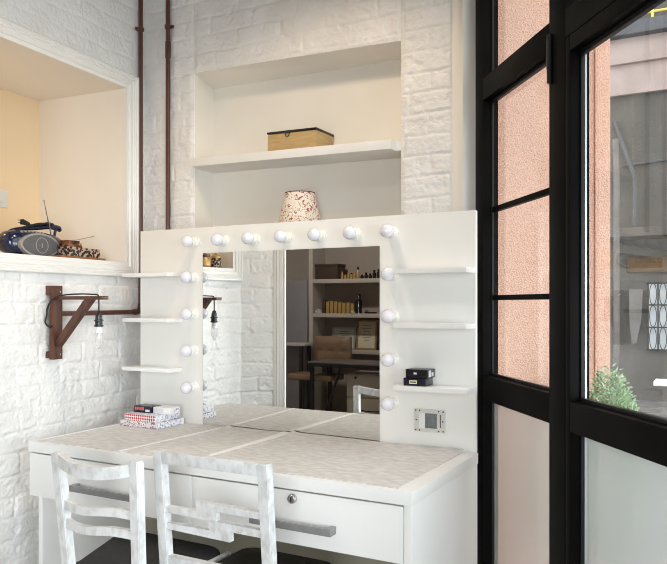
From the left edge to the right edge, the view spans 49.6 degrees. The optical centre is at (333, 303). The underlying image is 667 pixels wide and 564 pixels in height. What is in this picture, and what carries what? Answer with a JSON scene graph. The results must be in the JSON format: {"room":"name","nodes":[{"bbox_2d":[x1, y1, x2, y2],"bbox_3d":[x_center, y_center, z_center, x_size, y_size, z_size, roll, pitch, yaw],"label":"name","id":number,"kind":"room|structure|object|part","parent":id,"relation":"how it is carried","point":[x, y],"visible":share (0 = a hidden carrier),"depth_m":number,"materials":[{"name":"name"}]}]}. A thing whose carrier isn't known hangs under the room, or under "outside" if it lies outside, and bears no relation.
{"room":"beauty salon","nodes":[
{"label":"beauty salon","id":0,"kind":"room"},
{"bbox_2d":[0,89,38,252],"bbox_3d":[-1.725,-0.628,3.343,0.001,0.853,0.930,0,0,24],"label":"wall","id":1,"kind":"structure","parent":0,"point":[19,115],"depth_m":3.65,"materials":[{"name":"yellow paint"}]},
{"bbox_2d":[0,190,7,207],"bbox_3d":[-1.643,-0.515,3.511,0.013,0.086,0.147,0,0,24],"label":"switch plate","id":2,"kind":"object","parent":1,"relation":"attached to","point":[3,193],"visible":1,"depth_m":3.56,"materials":[{"name":"white plastic"}]},
{"bbox_2d":[0,0,145,563],"bbox_3d":[-1.448,-0.200,3.261,0.572,3.000,1.165,0,0,24],"label":"wall","id":3,"kind":"structure","parent":0,"point":[41,397],"depth_m":3.36,"materials":[{"name":"white brick"}]},
{"bbox_2d":[0,252,126,262],"bbox_3d":[-1.463,-0.187,3.227,0.572,0.030,0.930,0,0,24],"label":"sill","id":4,"kind":"structure","parent":3,"relation":"attached to","point":[0,252],"depth_m":3.14,"materials":[{"name":"white wood"}]},
{"bbox_2d":[0,200,93,255],"bbox_3d":[-1.309,-0.336,3.358,0.150,0.267,0.570,0,0,24],"label":"radio","id":5,"kind":"object","parent":4,"relation":"on","point":[23,239],"visible":0.91,"depth_m":3.18,"materials":[{"name":"blue plastic"}]},
{"bbox_3d":[-1.346,-0.337,3.237,0.026,0.079,0.265,0,0,20],"label":"power cord","id":6,"kind":"part","parent":5,"relation":"part of","materials":[{"name":"black plastic"}]},
{"bbox_3d":[-1.355,-0.328,3.264,0.027,0.084,0.328,0,0,24],"label":"handle","id":7,"kind":"part","parent":5,"relation":"part of","materials":[{"name":"blue plastic"}]},
{"bbox_2d":[47,255,105,260],"bbox_3d":[-1.188,-0.208,3.341,0.087,0.012,0.288,0,0,24],"label":"wooden board","id":8,"kind":"object","parent":4,"relation":"on","point":[47,255],"visible":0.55,"depth_m":3.29,"materials":[{"name":"brown wood"}]},
{"bbox_2d":[58,246,84,256],"bbox_3d":[-1.199,-0.236,3.309,0.070,0.043,0.096,0,0,24],"label":"trinket box","id":9,"kind":"object","parent":8,"relation":"on","point":[66,250],"visible":0.88,"depth_m":3.27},
{"bbox_2d":[59,240,79,246],"bbox_3d":[-1.207,-0.273,3.298,0.055,0.029,0.074,0,0,24],"label":"trinket box","id":10,"kind":"object","parent":9,"relation":"on","point":[62,243],"visible":0.94,"depth_m":3.27,"materials":[{"name":"brown wood"}]},
{"bbox_3d":[-1.207,-0.283,3.298,0.055,0.008,0.074,0,0,24],"label":"box lid","id":11,"kind":"part","parent":10,"relation":"part of","materials":[{"name":"orange metal"}]},
{"bbox_3d":[-1.199,-0.254,3.309,0.070,0.008,0.096,0,0,24],"label":"box lid","id":12,"kind":"part","parent":9,"relation":"part of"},
{"bbox_2d":[84,248,99,257],"bbox_3d":[-1.159,-0.235,3.399,0.070,0.041,0.098,0,0,24],"label":"trinket box","id":13,"kind":"object","parent":8,"relation":"on","point":[93,253],"visible":0.68,"depth_m":3.38,"materials":[{"name":"multicoloured"}]},
{"bbox_2d":[0,17,138,276],"bbox_3d":[-1.199,-0.628,3.113,0.035,0.999,1.078,0,0,24],"label":"trim","id":14,"kind":"structure","parent":3,"relation":"attached to","point":[9,30],"depth_m":3.33,"materials":[{"name":"white wood"}]},
{"bbox_2d":[44,286,107,359],"bbox_3d":[-1.081,0.081,3.026,0.301,0.314,0.069,0,0,24],"label":"lamp","id":15,"kind":"object","parent":3,"relation":"attached to","point":[57,337],"visible":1,"depth_m":3.05,"materials":[{"name":"brown wood"}]},
{"bbox_3d":[-1.184,0.081,3.081,0.024,0.314,0.052,0,0,24],"label":"post","id":16,"kind":"part","parent":15,"relation":"part of","materials":[{"name":"brown wood"}]},
{"bbox_3d":[-1.094,0.030,3.028,0.267,0.147,0.025,0,0,15],"label":"cord","id":17,"kind":"part","parent":15,"relation":"part of","materials":[{"name":"black rubber"}]},
{"bbox_3d":[-1.057,-0.024,3.025,0.255,0.015,0.042,0,0,24],"label":"arm","id":18,"kind":"part","parent":15,"relation":"part of","materials":[{"name":"brown wood"}]},
{"bbox_2d":[62,0,143,315],"bbox_3d":[-1.064,-0.821,3.369,0.034,1.754,0.565,0,0,23],"label":"pipe","id":19,"kind":"object","parent":3,"relation":"attached to","point":[140,29],"visible":0.88,"depth_m":3.59,"materials":[{"name":"brown metal"}]},
{"bbox_2d":[194,73,212,227],"bbox_3d":[-0.645,-0.639,3.596,0.001,0.978,0.150,0,0,29],"label":"wall","id":20,"kind":"structure","parent":0,"point":[203,93],"depth_m":3.59,"materials":[{"name":"beige paint"}]},
{"bbox_2d":[144,0,451,230],"bbox_3d":[-0.241,-0.200,3.287,1.642,3.000,0.017,0,0,29],"label":"wall","id":21,"kind":"structure","parent":0,"point":[206,35],"depth_m":3.26,"materials":[{"name":"white brick"}]},
{"bbox_2d":[164,0,173,229],"bbox_3d":[-0.821,-0.199,3.578,0.052,2.998,0.034,0,0,29],"label":"pipe","id":22,"kind":"object","parent":21,"relation":"attached to","point":[167,26],"visible":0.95,"depth_m":3.57,"materials":[{"name":"brown metal"}]},
{"bbox_2d":[195,41,400,88],"bbox_3d":[-0.164,-1.100,3.334,1.095,0.056,0.150,0,0,29],"label":"wall","id":23,"kind":"structure","parent":0,"point":[365,55],"depth_m":3.33,"materials":[{"name":"beige paint"}]},
{"bbox_2d":[213,59,400,226],"bbox_3d":[-0.128,-0.618,3.400,1.095,0.936,0.001,0,0,29],"label":"wall","id":24,"kind":"structure","parent":0,"point":[362,103],"depth_m":3.38,"materials":[{"name":"beige paint"}]},
{"bbox_2d":[192,139,400,172],"bbox_3d":[-0.175,-0.669,3.314,1.093,0.060,0.194,0,0,29],"label":"wall shelf","id":25,"kind":"object","parent":24,"relation":"attached to","point":[380,149],"visible":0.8,"depth_m":3.24,"materials":[{"name":"white wood"}]},
{"bbox_2d":[267,127,333,150],"bbox_3d":[-0.151,-0.734,3.309,0.260,0.095,0.168,0,0,29],"label":"wooden box","id":26,"kind":"object","parent":25,"relation":"on","point":[306,137],"visible":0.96,"depth_m":3.24,"materials":[{"name":"brown wood"}]},
{"bbox_3d":[-0.151,-0.774,3.310,0.260,0.014,0.166,0,0,29],"label":"box lid","id":27,"kind":"part","parent":26,"relation":"part of","materials":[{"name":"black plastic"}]},
{"bbox_2d":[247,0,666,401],"bbox_3d":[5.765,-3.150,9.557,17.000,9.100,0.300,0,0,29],"label":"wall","id":28,"kind":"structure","parent":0,"point":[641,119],"depth_m":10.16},
{"bbox_2d":[629,289,642,344],"bbox_3d":[4.240,0.190,10.124,0.180,0.780,0.040,0,0,29],"label":"hanging cloth","id":29,"kind":"object","parent":28,"relation":"hanging from","point":[635,295],"visible":1,"depth_m":10.11,"materials":[{"name":"grey fabric"}]},
{"bbox_2d":[610,32,666,97],"bbox_3d":[5.657,-3.335,9.360,17.000,0.770,0.150,0,0,29],"label":"trim","id":30,"kind":"structure","parent":28,"relation":"attached to","point":[638,65],"depth_m":10.08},
{"bbox_2d":[610,15,666,40],"bbox_3d":[5.621,-3.810,9.294,17.000,0.180,0.300,0,0,29],"label":"trim","id":31,"kind":"structure","parent":28,"relation":"attached to","point":[657,24],"depth_m":9.88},
{"bbox_2d":[647,8,666,16],"bbox_3d":[5.318,-4.110,9.311,2.550,0.420,0.040,0,0,29],"label":"rail","id":32,"kind":"object","parent":31,"relation":"on","point":[662,9],"visible":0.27,"depth_m":9.81,"materials":[{"name":"yellow metal"}]},
{"bbox_2d":[610,226,666,240],"bbox_3d":[5.747,-0.960,9.054,4.550,0.120,0.599,0,0,29],"label":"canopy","id":33,"kind":"object","parent":28,"relation":"attached to","point":[653,232],"visible":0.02,"depth_m":9.66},
{"bbox_2d":[612,120,666,224],"bbox_3d":[5.471,-1.854,9.461,3.427,1.509,0.104,0,0,29],"label":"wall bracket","id":34,"kind":"object","parent":28,"relation":"attached to","point":[629,164],"visible":1,"depth_m":10.11,"materials":[{"name":"grey metal"}]},
{"bbox_2d":[628,257,666,271],"bbox_3d":[6.019,-0.540,9.208,4.220,0.200,0.070,0,0,29],"label":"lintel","id":35,"kind":"object","parent":28,"relation":"attached to","point":[653,264],"visible":1,"depth_m":10.05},
{"bbox_2d":[646,282,666,350],"bbox_3d":[4.894,0.180,9.797,1.200,0.960,0.111,0,0,29],"label":"window","id":36,"kind":"structure","parent":28,"relation":"in","point":[656,304],"depth_m":10.00,"materials":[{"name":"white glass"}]},
{"bbox_2d":[452,0,462,211],"bbox_3d":[0.519,-0.200,2.919,0.049,3.000,0.096,0,0,29],"label":"wall pier","id":37,"kind":"object","parent":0,"point":[457,5],"depth_m":2.88,"materials":[{"name":"beige paint"}]},
{"bbox_2d":[498,0,609,563],"bbox_3d":[0.842,-1.900,3.144,0.490,6.500,0.508,0,0,-9],"label":"wall reveal","id":38,"kind":"structure","parent":0,"point":[523,113],"depth_m":2.88,"materials":[{"name":"paint"}]},
{"bbox_2d":[463,0,475,210],"bbox_3d":[0.559,-0.200,2.894,0.046,3.000,0.120,0,0,29],"label":"trim","id":39,"kind":"structure","parent":38,"relation":"attached to","point":[469,6],"depth_m":2.86,"materials":[{"name":"white paint"}]},
{"bbox_2d":[476,0,615,563],"bbox_3d":[0.879,-0.200,1.069,0.078,3.000,3.645,0,0,-9],"label":"window","id":40,"kind":"structure","parent":38,"relation":"in","point":[546,48],"depth_m":2.57,"materials":[{"name":"black metal"}]},
{"bbox_3d":[0.652,0.324,2.513,0.062,0.092,0.559,0,0,-9],"label":"rail","id":41,"kind":"part","parent":40,"relation":"part of","materials":[{"name":"black metal"}]},
{"bbox_2d":[566,0,666,563],"bbox_3d":[0.796,0.249,1.630,0.062,2.061,1.018,0,0,-9],"label":"door","id":42,"kind":"structure","parent":40,"relation":"attached to","point":[616,456],"depth_m":2.04,"materials":[{"name":"black metal"}]},
{"bbox_3d":[0.790,-0.758,1.666,0.062,0.045,0.892,0,0,-9],"label":"rail","id":43,"kind":"part","parent":42,"relation":"part of","materials":[{"name":"black metal"}]},
{"bbox_3d":[0.790,0.330,1.666,0.062,0.088,0.892,0,0,-9],"label":"rail","id":44,"kind":"part","parent":42,"relation":"part of","materials":[{"name":"black metal"}]},
{"bbox_3d":[0.804,0.777,1.670,0.003,0.806,0.905,0,0,-9],"label":"pane","id":45,"kind":"part","parent":42,"relation":"part of","materials":[{"name":"white glass"}]},
{"bbox_2d":[610,400,666,418],"bbox_3d":[3.467,1.410,3.237,15.000,0.100,13.000,0,0,29],"label":"ground","id":46,"kind":"structure","parent":0,"point":[656,408],"depth_m":9.44,"materials":[{"name":"grey concrete"}]},
{"bbox_2d":[589,363,639,411],"bbox_3d":[1.000,0.788,2.619,0.278,1.144,0.280,0,0,29],"label":"potted shrub","id":47,"kind":"object","parent":46,"relation":"on","point":[623,397],"visible":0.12,"depth_m":2.59,"materials":[{"name":"green plant"}]},
{"bbox_2d":[612,139,619,404],"bbox_3d":[3.784,-0.420,9.667,0.095,3.561,0.080,0,0,29],"label":"downpipe","id":48,"kind":"object","parent":46,"relation":"on","point":[615,142],"visible":0.81,"depth_m":9.63,"materials":[{"name":"grey metal"}]},
{"bbox_2d":[653,379,666,385],"bbox_3d":[4.237,1.125,8.140,1.130,0.470,0.350,0,0,29],"label":"bench","id":49,"kind":"object","parent":46,"relation":"on","point":[657,382],"visible":1,"depth_m":8.24,"materials":[{"name":"white"}]},
{"bbox_3d":[-1.167,1.350,1.349,6.060,0.100,4.496,0,0,29],"label":"floor","id":50,"kind":"structure","parent":0,"visible":0},
{"bbox_2d":[51,452,230,563],"bbox_3d":[-0.663,0.873,2.350,0.507,0.854,0.525,0,0,29],"label":"dining chair","id":51,"kind":"object","parent":50,"relation":"on","point":[133,545],"visible":0.98,"depth_m":2.16,"materials":[{"name":"white wood"}]},
{"bbox_3d":[-0.820,0.877,2.189,0.075,0.846,0.092,0,0,29],"label":"post","id":52,"kind":"part","parent":51,"relation":"part of","materials":[{"name":"white wood"}]},
{"bbox_3d":[-0.706,0.480,2.110,0.310,0.056,0.051,0,0,29],"label":"rail","id":53,"kind":"part","parent":51,"relation":"part of","materials":[{"name":"white wood"}]},
{"bbox_3d":[-0.696,0.609,2.126,0.290,0.037,0.030,0,0,29],"label":"ladder rail","id":54,"kind":"part","parent":51,"relation":"part of","materials":[{"name":"white wood"}]},
{"bbox_3d":[-0.693,0.667,2.129,0.285,0.037,0.030,0,0,29],"label":"ladder rail","id":55,"kind":"part","parent":51,"relation":"part of","materials":[{"name":"white wood"}]},
{"bbox_3d":[-0.574,0.873,2.055,0.068,0.854,0.092,0,0,29],"label":"post","id":56,"kind":"part","parent":51,"relation":"part of","materials":[{"name":"white wood"}]},
{"bbox_3d":[-0.659,0.855,2.410,0.458,0.041,0.415,0,0,29],"label":"seat","id":57,"kind":"part","parent":51,"relation":"part of","materials":[{"name":"grey fabric"}]},
{"bbox_3d":[-0.633,0.889,2.385,0.423,0.082,0.415,0,0,29],"label":"seat frame","id":58,"kind":"part","parent":51,"relation":"part of","materials":[{"name":"white wood"}]},
{"bbox_2d":[153,449,330,563],"bbox_3d":[-0.269,0.872,2.250,0.422,0.856,0.450,0,0,29],"label":"dining chair","id":59,"kind":"object","parent":50,"relation":"on","point":[209,511],"visible":1,"depth_m":2.11,"materials":[{"name":"white wood"}]},
{"bbox_3d":[-0.524,0.872,2.187,0.035,0.856,0.095,0,0,29],"label":"post","id":60,"kind":"part","parent":59,"relation":"part of","materials":[{"name":"white wood"}]},
{"bbox_3d":[-0.344,0.780,2.119,0.349,0.030,0.028,0,0,29],"label":"rail","id":61,"kind":"part","parent":59,"relation":"part of","materials":[{"name":"white wood"}]},
{"bbox_3d":[-0.357,0.462,2.095,0.345,0.036,0.033,0,0,29],"label":"rail","id":62,"kind":"part","parent":59,"relation":"part of","materials":[{"name":"white wood"}]},
{"bbox_3d":[-0.190,0.872,2.005,0.035,0.856,0.095,0,0,29],"label":"post","id":63,"kind":"part","parent":59,"relation":"part of","materials":[{"name":"white wood"}]},
{"bbox_3d":[-0.220,0.852,2.285,0.370,0.032,0.340,0,0,29],"label":"seat","id":64,"kind":"part","parent":59,"relation":"part of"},
{"bbox_2d":[28,423,477,563],"bbox_3d":[-0.344,0.920,2.704,1.613,0.760,0.662,0,0,29],"label":"table","id":65,"kind":"object","parent":50,"relation":"on","point":[431,518],"visible":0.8,"depth_m":2.37,"materials":[{"name":"white laminate"}]},
{"bbox_3d":[-1.022,0.940,3.115,0.022,0.721,0.581,0,0,29],"label":"panel","id":66,"kind":"part","parent":65,"relation":"part of","materials":[{"name":"white laminate"}]},
{"bbox_3d":[-0.839,0.684,2.619,0.300,0.023,0.039,0,0,29],"label":"handle","id":67,"kind":"part","parent":65,"relation":"part of","materials":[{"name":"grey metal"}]},
{"bbox_3d":[-0.717,0.668,2.861,0.808,0.166,0.504,0,0,29],"label":"drawer","id":68,"kind":"part","parent":65,"relation":"part of","materials":[{"name":"white laminate"}]},
{"bbox_2d":[38,423,223,451],"bbox_3d":[-0.810,0.538,2.986,0.474,0.004,0.600,0,0,29],"label":"mat","id":69,"kind":"object","parent":65,"relation":"on","point":[119,438],"visible":0.86,"depth_m":2.92,"materials":[{"name":"white fabric"}]},
{"bbox_2d":[120,417,183,428],"bbox_3d":[-0.802,0.523,3.199,0.212,0.026,0.175,0,0,29],"label":"game box","id":70,"kind":"object","parent":69,"relation":"on","point":[123,422],"visible":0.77,"depth_m":3.13,"materials":[{"name":"white cardboard"}]},
{"bbox_2d":[125,412,179,422],"bbox_3d":[-0.800,0.496,3.194,0.176,0.029,0.162,0,0,29],"label":"game box","id":71,"kind":"object","parent":70,"relation":"on","point":[134,416],"visible":0.86,"depth_m":3.13,"materials":[{"name":"red cardboard"}]},
{"bbox_2d":[125,413,154,422],"bbox_3d":[-0.838,0.495,3.124,0.176,0.027,0.002,0,0,29],"label":"print","id":72,"kind":"object","parent":71,"relation":"attached to","point":[128,416],"depth_m":3.13},
{"bbox_2d":[134,403,160,412],"bbox_3d":[-0.827,0.467,3.215,0.099,0.029,0.071,0,0,29],"label":"game box","id":73,"kind":"object","parent":71,"relation":"on","point":[144,408],"visible":0.9,"depth_m":3.19,"materials":[{"name":"black cardboard"}]},
{"bbox_2d":[153,405,179,414],"bbox_3d":[-0.733,0.467,3.175,0.095,0.028,0.071,0,0,29],"label":"game box","id":74,"kind":"object","parent":71,"relation":"on","point":[163,409],"visible":1,"depth_m":3.15,"materials":[{"name":"white cardboard"}]},
{"bbox_2d":[153,408,162,412],"bbox_3d":[-0.765,0.467,3.153,0.056,0.019,0.002,0,0,29],"label":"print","id":75,"kind":"object","parent":74,"relation":"attached to","point":[155,410],"depth_m":3.15},
{"bbox_2d":[157,418,183,428],"bbox_3d":[-0.709,0.523,3.148,0.001,0.024,0.171,0,0,29],"label":"print","id":76,"kind":"object","parent":70,"relation":"attached to","point":[173,422],"depth_m":3.15},
{"bbox_2d":[121,425,288,455],"bbox_3d":[-0.473,0.534,2.802,0.357,0.012,0.600,0,0,29],"label":"mat","id":77,"kind":"object","parent":65,"relation":"on","point":[228,438],"visible":0.9,"depth_m":2.80,"materials":[{"name":"white fabric"}]},
{"bbox_3d":[-0.221,0.879,2.930,1.561,0.601,0.018,0,0,29],"label":"panel","id":78,"kind":"part","parent":65,"relation":"part of","materials":[{"name":"white wood"}]},
{"bbox_3d":[-0.130,0.684,2.234,0.294,0.023,0.039,0,0,29],"label":"handle","id":79,"kind":"part","parent":65,"relation":"part of","materials":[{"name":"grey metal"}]},
{"bbox_3d":[-0.019,0.668,2.481,0.774,0.166,0.504,0,0,29],"label":"drawer","id":80,"kind":"part","parent":65,"relation":"part of","materials":[{"name":"white laminate"}]},
{"bbox_2d":[122,210,476,452],"bbox_3d":[-0.224,0.480,2.975,1.640,1.639,0.124,0,0,29],"label":"vanity mirror","id":81,"kind":"object","parent":65,"relation":"on","point":[317,327],"visible":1,"depth_m":2.93,"materials":[{"name":"beige laminate"}]},
{"bbox_2d":[122,272,180,277],"bbox_3d":[-0.828,-0.130,3.296,0.272,0.017,0.096,0,0,29],"label":"shelf","id":82,"kind":"object","parent":81,"relation":"attached to","point":[143,274],"depth_m":3.26,"materials":[{"name":"white laminate"}]},
{"bbox_2d":[122,318,181,322],"bbox_3d":[-0.828,0.075,3.296,0.272,0.017,0.096,0,0,29],"label":"shelf","id":83,"kind":"object","parent":81,"relation":"attached to","point":[143,320],"depth_m":3.25,"materials":[{"name":"white laminate"}]},
{"bbox_2d":[122,365,181,372],"bbox_3d":[-0.828,0.298,3.296,0.272,0.017,0.096,0,0,29],"label":"shelf","id":84,"kind":"object","parent":81,"relation":"attached to","point":[143,368],"depth_m":3.27,"materials":[{"name":"white laminate"}]},
{"bbox_3d":[-0.649,0.373,3.188,0.052,0.052,0.055,0,0,29],"label":"bulb","id":85,"kind":"part","parent":81,"relation":"part of","materials":[{"name":"white glass"}]},
{"bbox_3d":[-0.649,0.210,3.188,0.052,0.052,0.055,0,0,29],"label":"bulb","id":86,"kind":"part","parent":81,"relation":"part of","materials":[{"name":"white glass"}]},
{"bbox_3d":[-0.649,0.046,3.188,0.052,0.052,0.055,0,0,29],"label":"bulb","id":87,"kind":"part","parent":81,"relation":"part of","materials":[{"name":"white glass"}]},
{"bbox_3d":[-0.649,-0.117,3.188,0.052,0.052,0.055,0,0,29],"label":"bulb","id":88,"kind":"part","parent":81,"relation":"part of","materials":[{"name":"white glass"}]},
{"bbox_3d":[-0.644,-0.275,3.185,0.052,0.052,0.055,0,0,29],"label":"bulb","id":89,"kind":"part","parent":81,"relation":"part of","materials":[{"name":"white glass"}]},
{"bbox_3d":[-0.501,-0.275,3.107,0.052,0.052,0.055,0,0,29],"label":"bulb","id":90,"kind":"part","parent":81,"relation":"part of","materials":[{"name":"white glass"}]},
{"bbox_3d":[-0.360,-0.275,3.030,0.052,0.052,0.055,0,0,29],"label":"bulb","id":91,"kind":"part","parent":81,"relation":"part of","materials":[{"name":"white glass"}]},
{"bbox_3d":[-0.218,-0.275,2.953,0.052,0.052,0.055,0,0,29],"label":"bulb","id":92,"kind":"part","parent":81,"relation":"part of","materials":[{"name":"white glass"}]},
{"bbox_2d":[203,246,379,441],"bbox_3d":[-0.200,0.156,3.006,0.865,0.758,0.004,0,0,29],"label":"mirror glass","id":93,"kind":"object","parent":81,"relation":"attached to","point":[291,334],"depth_m":2.98,"materials":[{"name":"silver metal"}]},
{"bbox_3d":[-0.077,-0.275,2.877,0.052,0.052,0.055,0,0,29],"label":"bulb","id":94,"kind":"part","parent":81,"relation":"part of","materials":[{"name":"white glass"}]},
{"bbox_3d":[0.061,-0.275,2.801,0.052,0.052,0.055,0,0,29],"label":"bulb","id":95,"kind":"part","parent":81,"relation":"part of","materials":[{"name":"white glass"}]},
{"bbox_3d":[0.201,-0.275,2.725,0.052,0.052,0.055,0,0,29],"label":"bulb","id":96,"kind":"part","parent":81,"relation":"part of","materials":[{"name":"white glass"}]},
{"bbox_3d":[0.205,0.379,2.723,0.052,0.052,0.055,0,0,29],"label":"bulb","id":97,"kind":"part","parent":81,"relation":"part of","materials":[{"name":"white glass"}]},
{"bbox_3d":[0.205,0.213,2.723,0.052,0.052,0.055,0,0,29],"label":"bulb","id":98,"kind":"part","parent":81,"relation":"part of","materials":[{"name":"white glass"}]},
{"bbox_3d":[0.205,0.048,2.723,0.052,0.052,0.055,0,0,29],"label":"bulb","id":99,"kind":"part","parent":81,"relation":"part of","materials":[{"name":"white glass"}]},
{"bbox_3d":[0.205,-0.111,2.723,0.052,0.052,0.055,0,0,29],"label":"bulb","id":100,"kind":"part","parent":81,"relation":"part of","materials":[{"name":"white glass"}]},
{"bbox_2d":[404,377,432,386],"bbox_3d":[0.314,0.287,2.673,0.087,0.028,0.079,0,0,27],"label":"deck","id":101,"kind":"object","parent":81,"relation":"on","point":[407,381],"visible":0.9,"depth_m":2.64,"materials":[{"name":"blue plastic"}]},
{"bbox_2d":[406,368,434,378],"bbox_3d":[0.322,0.258,2.674,0.088,0.031,0.073,0,0,30],"label":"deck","id":102,"kind":"object","parent":101,"relation":"on","point":[425,373],"visible":1,"depth_m":2.65,"materials":[{"name":"black cardboard"}]},
{"bbox_3d":[0.360,0.439,2.700,0.122,0.086,0.006,0,0,29],"label":"socket plate","id":103,"kind":"part","parent":81,"relation":"part of","materials":[{"name":"white plastic"}]},
{"bbox_2d":[393,267,474,274],"bbox_3d":[0.367,-0.119,2.642,0.278,0.018,0.103,0,0,29],"label":"shelf","id":104,"kind":"object","parent":81,"relation":"attached to","point":[402,270],"depth_m":2.62,"materials":[{"name":"white laminate"}]},
{"bbox_2d":[393,322,474,328],"bbox_3d":[0.367,0.081,2.642,0.278,0.018,0.103,0,0,29],"label":"shelf","id":105,"kind":"object","parent":81,"relation":"attached to","point":[401,325],"depth_m":2.60,"materials":[{"name":"white laminate"}]},
{"bbox_2d":[393,383,474,394],"bbox_3d":[0.367,0.311,2.642,0.278,0.018,0.103,0,0,29],"label":"shelf","id":106,"kind":"object","parent":81,"relation":"attached to","point":[436,388],"depth_m":2.63,"materials":[{"name":"white laminate"}]},
{"bbox_2d":[214,431,463,488],"bbox_3d":[0.001,0.532,2.545,0.754,0.015,0.600,0,0,29],"label":"tabletop","id":107,"kind":"object","parent":65,"relation":"on","point":[375,463],"visible":0.94,"depth_m":2.52,"materials":[{"name":"grey plastic"}]},
{"bbox_3d":[0.360,0.940,2.341,0.023,0.721,0.620,0,0,29],"label":"panel","id":108,"kind":"part","parent":65,"relation":"part of","materials":[{"name":"white laminate"}]},
{"label":"wall","id":109,"kind":"structure","parent":0,"visible":0},
{"bbox_2d":[278,190,320,222],"bbox_3d":[-0.152,-0.327,3.287,0.211,0.354,0.211,0,0,29],"label":"table lamp","id":110,"kind":"object","parent":109,"relation":"on","point":[299,205],"visible":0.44,"depth_m":3.22,"materials":[{"name":"white fabric"}]}
]}

